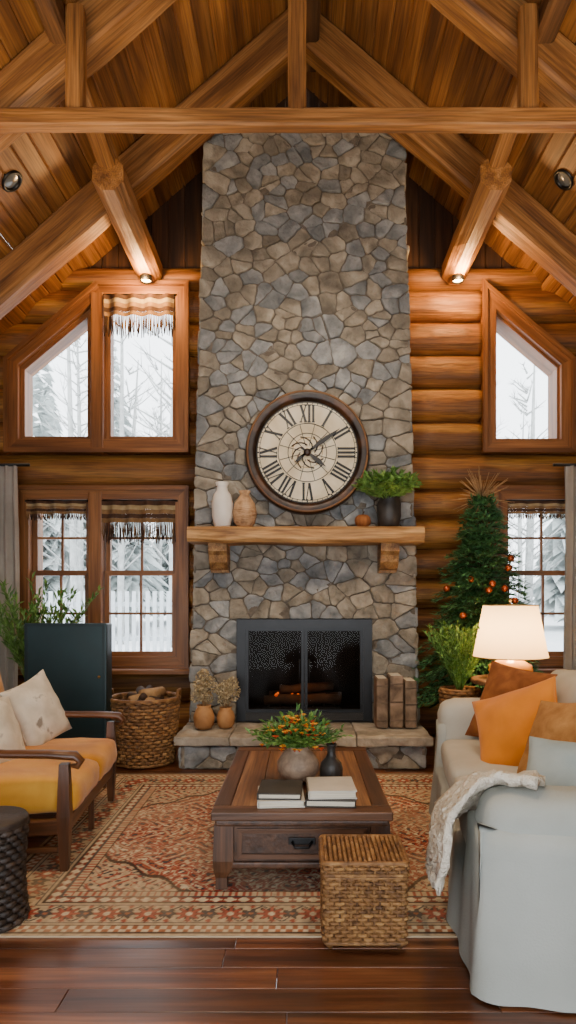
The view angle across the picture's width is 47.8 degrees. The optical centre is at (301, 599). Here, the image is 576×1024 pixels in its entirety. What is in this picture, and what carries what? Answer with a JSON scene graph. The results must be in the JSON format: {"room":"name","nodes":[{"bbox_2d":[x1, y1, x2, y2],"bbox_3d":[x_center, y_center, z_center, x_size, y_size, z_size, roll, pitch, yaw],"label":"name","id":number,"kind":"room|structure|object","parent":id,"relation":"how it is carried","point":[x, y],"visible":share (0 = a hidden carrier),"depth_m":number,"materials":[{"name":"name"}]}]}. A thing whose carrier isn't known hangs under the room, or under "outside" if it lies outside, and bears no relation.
{"room":"cabin living room","nodes":[
{"label":"cabin living room","id":0,"kind":"room"},
{"bbox_2d":[0,87,575,735],"bbox_3d":[0.000,-1.836,6.260,7.000,6.288,0.347,0,0,0],"label":"wall","id":1,"kind":"structure","parent":0,"point":[446,327],"depth_m":6.12,"materials":[{"name":"brown wood"}]},
{"bbox_2d":[3,280,189,455],"bbox_3d":[-1.915,-2.170,6.218,1.720,1.600,0.365,0,0,0],"label":"window","id":2,"kind":"structure","parent":1,"relation":"in","point":[84,313],"depth_m":6.06,"materials":[{"name":"brown wood"}]},
{"bbox_2d":[103,293,176,338],"bbox_3d":[-1.515,-2.644,6.043,0.690,0.426,0.068,0,0,0],"label":"valance","id":3,"kind":"object","parent":2,"relation":"attached to","point":[137,300],"visible":1,"depth_m":6.03,"materials":[{"name":"beige fabric"}]},
{"bbox_2d":[18,485,189,674],"bbox_3d":[-1.865,-0.190,6.160,1.750,1.750,0.480,0,0,0],"label":"window","id":4,"kind":"structure","parent":1,"relation":"in","point":[98,571],"depth_m":6.06,"materials":[{"name":"brown wood"}]},
{"bbox_2d":[25,500,87,520],"bbox_3d":[-2.280,-0.837,6.043,0.600,0.200,0.068,0,0,0],"label":"valance","id":5,"kind":"object","parent":4,"relation":"attached to","point":[60,507],"visible":1,"depth_m":6.04,"materials":[{"name":"beige fabric"}]},
{"bbox_2d":[101,500,177,544],"bbox_3d":[-1.520,-0.724,6.043,0.720,0.425,0.068,0,0,0],"label":"valance","id":6,"kind":"object","parent":4,"relation":"attached to","point":[131,511],"visible":1,"depth_m":6.04,"materials":[{"name":"beige fabric"}]},
{"bbox_2d":[480,278,575,454],"bbox_3d":[2.115,-2.181,6.218,0.860,1.612,0.365,0,0,0],"label":"window","id":7,"kind":"structure","parent":1,"relation":"in","point":[500,316],"depth_m":6.06,"materials":[{"name":"brown wood"}]},
{"bbox_2d":[491,485,564,673],"bbox_3d":[2.275,-0.190,6.160,1.100,1.750,0.480,0,0,0],"label":"window","id":8,"kind":"structure","parent":1,"relation":"in","point":[512,492],"depth_m":6.06,"materials":[{"name":"brown wood"}]},
{"bbox_2d":[505,500,564,519],"bbox_3d":[2.275,-0.842,6.043,0.770,0.190,0.068,0,0,0],"label":"valance","id":9,"kind":"object","parent":8,"relation":"attached to","point":[517,506],"visible":0.78,"depth_m":6.04,"materials":[{"name":"beige fabric"}]},
{"bbox_2d":[0,736,575,1023],"bbox_3d":[0.000,1.320,2.612,7.198,0.040,7.623,0,0,0],"label":"floor","id":10,"kind":"structure","parent":0,"point":[43,980],"depth_m":2.22,"materials":[{"name":"brown wood"}]},
{"bbox_2d":[0,463,29,690],"bbox_3d":[-2.770,0.028,5.820,0.660,2.504,0.070,0,0,0],"label":"curtain","id":11,"kind":"object","parent":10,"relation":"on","point":[9,521],"visible":0.59,"depth_m":5.82,"materials":[{"name":"grey fabric"}]},
{"bbox_2d":[0,571,102,675],"bbox_3d":[-2.135,0.528,5.483,0.907,1.544,0.887,0,0,-21],"label":"plant","id":12,"kind":"object","parent":10,"relation":"on","point":[9,638],"visible":0.51,"depth_m":5.37,"materials":[{"name":"green plant"}]},
{"bbox_2d":[24,623,111,738],"bbox_3d":[-1.790,0.738,4.994,0.620,1.125,0.212,0,0,0],"label":"base cabinet","id":13,"kind":"object","parent":10,"relation":"on","point":[75,658],"visible":0.44,"depth_m":4.91,"materials":[{"name":"paint"}]},
{"bbox_2d":[110,685,180,768],"bbox_3d":[-1.260,0.993,5.200,0.575,0.598,0.575,0,0,25],"label":"basket","id":14,"kind":"object","parent":10,"relation":"on","point":[145,739],"visible":0.84,"depth_m":4.98,"materials":[{"name":"wicker"}]},
{"bbox_2d":[0,774,456,937],"bbox_3d":[-0.040,1.296,3.665,2.680,0.008,2.330,0,0,0],"label":"area rug","id":15,"kind":"object","parent":10,"relation":"on","point":[144,869],"visible":0.44,"depth_m":3.02,"materials":[{"name":"carpet"}]},
{"bbox_2d":[0,806,29,933],"bbox_3d":[-1.266,1.083,2.621,0.312,0.416,0.311,0,0,-21],"label":"table","id":16,"kind":"object","parent":15,"relation":"on","point":[14,821],"visible":1,"depth_m":2.57,"materials":[{"name":"brown wicker"}]},
{"bbox_2d":[0,672,125,871],"bbox_3d":[-1.563,0.826,3.612,0.953,0.930,1.156,0,0,-5],"label":"armchair","id":17,"kind":"object","parent":15,"relation":"on","point":[63,778],"visible":0.9,"depth_m":3.16,"materials":[{"name":"fabric"}]},
{"bbox_2d":[0,696,25,762],"bbox_3d":[-1.662,0.710,3.500,0.221,0.421,0.453,0,0,12],"label":"throw pillow","id":18,"kind":"object","parent":17,"relation":"on","point":[11,738],"visible":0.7,"depth_m":3.53,"materials":[{"name":"fabric"}]},
{"bbox_2d":[0,669,71,746],"bbox_3d":[-1.622,0.685,3.980,0.215,0.487,0.502,0,0,12],"label":"throw pillow","id":19,"kind":"object","parent":17,"relation":"on","point":[39,713],"visible":0.77,"depth_m":3.91,"materials":[{"name":"fabric"}]},
{"bbox_2d":[211,747,392,889],"bbox_3d":[-0.001,1.113,3.500,0.808,0.356,1.280,0,0,0],"label":"coffee table","id":20,"kind":"object","parent":15,"relation":"on","point":[246,835],"visible":0.76,"depth_m":2.90,"materials":[{"name":"brown wood"}]},
{"bbox_2d":[257,779,304,807],"bbox_3d":[-0.100,0.902,3.040,0.218,0.063,0.251,0,0,-3],"label":"book stack","id":21,"kind":"object","parent":20,"relation":"on","point":[272,793],"visible":1,"depth_m":2.93,"materials":[{"name":"paper"}]},
{"bbox_2d":[244,704,353,782],"bbox_3d":[-0.027,0.736,3.354,0.501,0.396,0.497,0,0,38],"label":"flower vase","id":22,"kind":"object","parent":20,"relation":"on","point":[298,734],"visible":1,"depth_m":3.29,"materials":[{"name":"green plant"}]},
{"bbox_2d":[305,776,356,807],"bbox_3d":[0.135,0.897,3.050,0.243,0.073,0.272,0,0,0],"label":"book stack","id":23,"kind":"object","parent":20,"relation":"on","point":[321,792],"visible":1,"depth_m":2.94,"materials":[{"name":"paper"}]},
{"bbox_2d":[320,743,342,776],"bbox_3d":[0.150,0.837,3.340,0.120,0.195,0.120,0,0,0],"label":"bottle vase","id":24,"kind":"object","parent":20,"relation":"on","point":[330,766],"visible":0.87,"depth_m":3.31,"materials":[{"name":"ceramic"}]},
{"bbox_2d":[318,834,409,948],"bbox_3d":[0.235,1.131,2.540,0.336,0.336,0.296,0,0,0],"label":"stool","id":25,"kind":"object","parent":15,"relation":"on","point":[364,877],"visible":1,"depth_m":2.41,"materials":[{"name":"brown wicker"}]},
{"bbox_2d":[174,722,433,768],"bbox_3d":[0.009,1.167,5.241,1.992,0.265,0.634,0,0,0],"label":"stone hearth","id":26,"kind":"object","parent":10,"relation":"on","point":[216,747],"visible":0.67,"depth_m":4.97,"materials":[{"name":"beige stone"}]},
{"bbox_2d":[190,669,218,729],"bbox_3d":[-0.787,0.793,5.252,0.226,0.483,0.202,0,0,-24],"label":"pot","id":27,"kind":"object","parent":26,"relation":"on","point":[203,717],"visible":1,"depth_m":5.21,"materials":[{"name":"ceramic"}]},
{"bbox_2d":[214,676,240,728],"bbox_3d":[-0.604,0.829,5.273,0.215,0.412,0.201,0,0,-16],"label":"pot","id":28,"kind":"object","parent":26,"relation":"on","point":[225,717],"visible":0.99,"depth_m":5.24,"materials":[{"name":"ceramic"}]},
{"bbox_2d":[237,619,371,720],"bbox_3d":[0.020,0.598,5.539,1.150,0.865,0.112,0,0,0],"label":"fireplace screen","id":29,"kind":"object","parent":26,"relation":"on","point":[244,626],"visible":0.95,"depth_m":5.51,"materials":[{"name":"black metal"}]},
{"bbox_2d":[374,673,416,727],"bbox_3d":[0.765,0.825,5.361,0.327,0.424,0.232,0,0,0],"label":"books","id":30,"kind":"object","parent":26,"relation":"on","point":[395,696],"visible":1,"depth_m":5.25,"materials":[{"name":"leather"}]},
{"bbox_2d":[189,133,419,723],"bbox_3d":[0.017,-1.401,5.971,2.006,5.412,0.862,0,0,0],"label":"chimney","id":31,"kind":"object","parent":10,"relation":"on","point":[304,280],"visible":0.75,"depth_m":5.57,"materials":[{"name":"stone"}]},
{"bbox_2d":[263,682,341,710],"bbox_3d":[0.008,0.886,5.950,0.715,0.259,0.400,0,0,0],"label":"logs","id":32,"kind":"object","parent":31,"relation":"in","point":[287,696],"visible":0.88,"depth_m":5.83,"materials":[{"name":"brown wood"}]},
{"bbox_2d":[187,526,424,572],"bbox_3d":[0.030,-0.412,5.393,1.920,0.365,0.335,0,0,0],"label":"mantel shelf","id":33,"kind":"object","parent":31,"relation":"attached to","point":[219,539],"visible":1,"depth_m":5.25,"materials":[{"name":"brown wood"}]},
{"bbox_2d":[212,481,232,525],"bbox_3d":[-0.660,-0.784,5.380,0.176,0.375,0.176,0,0,0],"label":"vase","id":34,"kind":"object","parent":33,"relation":"on","point":[222,504],"visible":0.91,"depth_m":5.32,"materials":[{"name":"ceramic"}]},
{"bbox_2d":[233,490,256,526],"bbox_3d":[-0.475,-0.750,5.380,0.204,0.305,0.204,0,0,0],"label":"textured vase","id":35,"kind":"object","parent":33,"relation":"on","point":[244,510],"visible":0.98,"depth_m":5.31,"materials":[{"name":"ceramic"}]},
{"bbox_2d":[355,512,370,525],"bbox_3d":[0.500,-0.665,5.340,0.136,0.128,0.129,0,0,0],"label":"gourd","id":36,"kind":"object","parent":33,"relation":"on","point":[360,520],"visible":0.86,"depth_m":5.29,"materials":[{"name":"orange plant"}]},
{"bbox_2d":[351,466,423,525],"bbox_3d":[0.698,-0.849,5.351,0.598,0.505,0.576,0,0,0],"label":"potted plant","id":37,"kind":"object","parent":33,"relation":"on","point":[388,487],"visible":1,"depth_m":5.28,"materials":[{"name":"green plant"}]},
{"bbox_2d":[245,390,368,514],"bbox_3d":[0.045,-1.245,5.484,1.050,1.050,0.112,0,0,0],"label":"wall clock","id":38,"kind":"object","parent":31,"relation":"attached to","point":[305,450],"visible":1,"depth_m":5.49,"materials":[{"name":"brown wood"}]},
{"bbox_2d":[421,620,481,705],"bbox_3d":[1.189,0.718,4.922,0.544,1.146,0.534,0,0,0],"label":"potted shrub","id":39,"kind":"object","parent":10,"relation":"on","point":[459,662],"visible":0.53,"depth_m":4.88,"materials":[{"name":"green plant"}]},
{"bbox_2d":[413,469,542,710],"bbox_3d":[1.546,0.082,5.473,1.217,2.437,1.197,0,0,42],"label":"tree","id":40,"kind":"object","parent":10,"relation":"on","point":[474,578],"visible":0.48,"depth_m":5.41,"materials":[{"name":"green plant"}]},
{"bbox_2d":[470,674,487,685],"bbox_3d":[1.500,0.932,4.680,0.560,0.735,0.560,0,0,0],"label":"side table","id":41,"kind":"object","parent":10,"relation":"on","point":[478,679],"visible":0.11,"depth_m":4.64,"materials":[{"name":"brown wood"}]},
{"bbox_2d":[472,599,549,671],"bbox_3d":[1.500,0.277,4.680,0.530,0.572,0.530,0,0,0],"label":"table lamp","id":42,"kind":"object","parent":41,"relation":"on","point":[510,635],"visible":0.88,"depth_m":4.49,"materials":[{"name":"white fabric"}]},
{"bbox_2d":[429,670,575,1012],"bbox_3d":[1.190,0.845,3.091,1.074,0.893,2.211,0,0,8],"label":"sofa","id":43,"kind":"object","parent":10,"relation":"on","point":[511,907],"visible":0.63,"depth_m":2.10,"materials":[{"name":"fabric"}]},
{"bbox_2d":[425,769,544,895],"bbox_3d":[0.673,0.863,2.478,0.395,0.567,0.700,0,0,8],"label":"throw blanket","id":44,"kind":"object","parent":43,"relation":"on","point":[464,795],"visible":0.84,"depth_m":2.21,"materials":[{"name":"white fabric"}]},
{"bbox_2d":[465,661,556,736],"bbox_3d":[1.220,0.611,3.743,0.264,0.482,0.514,0,0,-37],"label":"pillow","id":45,"kind":"object","parent":43,"relation":"on","point":[502,679],"visible":0.34,"depth_m":3.79,"materials":[{"name":"fabric"}]},
{"bbox_2d":[472,676,557,766],"bbox_3d":[1.117,0.661,3.356,0.578,0.531,0.317,0,0,32],"label":"pillow","id":46,"kind":"object","parent":43,"relation":"on","point":[505,721],"visible":0.56,"depth_m":3.33,"materials":[{"name":"fabric"}]},
{"bbox_2d":[517,700,575,772],"bbox_3d":[1.191,0.651,2.942,0.274,0.441,0.495,0,0,-28],"label":"pillow","id":47,"kind":"object","parent":43,"relation":"on","point":[556,721],"visible":0.53,"depth_m":2.98,"materials":[{"name":"fabric"}]},
{"bbox_2d":[526,736,575,786],"bbox_3d":[1.072,0.707,2.533,0.425,0.265,0.302,0,0,32],"label":"pillow","id":48,"kind":"object","parent":43,"relation":"on","point":[555,760],"visible":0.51,"depth_m":2.56,"materials":[{"name":"fabric"}]},
{"bbox_2d":[0,0,575,333],"bbox_3d":[0.000,-3.390,2.700,7.280,3.166,7.800,0,0,0],"label":"ceiling","id":49,"kind":"structure","parent":0,"point":[183,47],"depth_m":5.03,"materials":[{"name":"brown wood"}]},
{"bbox_2d":[1,170,22,192],"bbox_3d":[-2.139,-3.087,4.790,0.143,0.128,0.170,0,0,0],"label":"recessed light","id":50,"kind":"object","parent":49,"relation":"in","point":[10,179],"visible":1,"depth_m":4.79,"materials":[{"name":"black metal"}]},
{"bbox_2d":[32,0,162,282],"bbox_3d":[-1.435,-3.288,4.416,0.267,0.690,3.337,0,0,0],"label":"purlin","id":51,"kind":"object","parent":49,"relation":"attached to","point":[111,182],"visible":0.74,"depth_m":4.79,"materials":[{"name":"brown wood"}]},
{"bbox_2d":[140,273,151,283],"bbox_3d":[-1.420,-2.928,5.920,0.110,0.055,0.110,0,0,0],"label":"recessed light","id":52,"kind":"object","parent":51,"relation":"attached to","point":[146,278],"visible":1,"depth_m":5.89,"materials":[{"name":"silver metal"}]},
{"bbox_2d":[0,0,575,152],"bbox_3d":[-0.001,-3.369,4.078,6.795,3.154,0.354,0,0,0],"label":"roof truss","id":53,"kind":"object","parent":49,"relation":"attached to","point":[44,74],"visible":0.99,"depth_m":3.95,"materials":[{"name":"brown wood"}]},
{"bbox_2d":[306,0,320,71],"bbox_3d":[0.070,-4.680,2.200,0.147,0.268,6.800,0,0,0],"label":"ridge beam","id":54,"kind":"structure","parent":53,"relation":"attached to","point":[313,10],"depth_m":5.12,"materials":[{"name":"brown wood"}]},
{"bbox_2d":[0,9,575,319],"bbox_3d":[0.001,-3.358,5.400,6.791,3.177,0.211,0,0,0],"label":"rafters","id":55,"kind":"object","parent":49,"relation":"attached to","point":[83,217],"visible":0.74,"depth_m":5.30,"materials":[{"name":"brown wood"}]},
{"bbox_2d":[442,0,571,284],"bbox_3d":[1.435,-3.291,4.416,0.267,0.692,3.337,0,0,0],"label":"purlin","id":56,"kind":"object","parent":49,"relation":"attached to","point":[493,179],"visible":0.76,"depth_m":4.79,"materials":[{"name":"brown wood"}]},
{"bbox_2d":[452,273,463,283],"bbox_3d":[1.420,-2.928,5.920,0.110,0.055,0.110,0,0,0],"label":"recessed light","id":57,"kind":"object","parent":56,"relation":"attached to","point":[457,278],"visible":1,"depth_m":5.89,"materials":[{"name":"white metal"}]},
{"bbox_2d":[554,169,573,190],"bbox_3d":[1.999,-3.209,4.960,0.143,0.128,0.170,0,0,0],"label":"recessed light","id":58,"kind":"object","parent":49,"relation":"in","point":[564,177],"visible":1,"depth_m":4.96,"materials":[{"name":"black metal"}]},
{"bbox_2d":[553,463,575,670],"bbox_3d":[2.600,0.028,5.820,0.700,2.504,0.070,0,0,0],"label":"curtain","id":59,"kind":"object","parent":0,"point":[569,635],"visible":0.71,"depth_m":5.83,"materials":[{"name":"grey fabric"}]},
{"label":"outside","id":60,"kind":"structure","parent":0,"visible":0},
{"bbox_2d":[67,603,563,650],"bbox_3d":[0.000,0.793,31.600,60.000,1.966,50.000,0,0,0],"label":"snowy ground","id":61,"kind":"structure","parent":60,"point":[553,631],"depth_m":26.69,"materials":[{"name":"white snow"}]},
{"bbox_2d":[43,591,171,650],"bbox_3d":[-4.200,0.550,15.023,9.800,1.500,0.075,0,0,0],"label":"picket fence","id":62,"kind":"object","parent":61,"relation":"on","point":[78,603],"visible":0.1,"depth_m":14.98,"materials":[{"name":"white wood"}]},
{"bbox_2d":[33,334,564,622],"bbox_3d":[-0.340,-6.147,31.246,35.935,15.495,14.947,0,0,-9],"label":"fir","id":63,"kind":"object","parent":61,"relation":"on","point":[553,585],"visible":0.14,"depth_m":26.71,"materials":[{"name":"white plant"}]},
{"bbox_2d":[34,311,564,646],"bbox_3d":[-0.874,-5.425,25.390,30.375,14.061,13.670,0,0,3],"label":"bare trees","id":64,"kind":"object","parent":61,"relation":"on","point":[77,553],"visible":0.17,"depth_m":23.51,"materials":[{"name":"white plant"}]}
]}

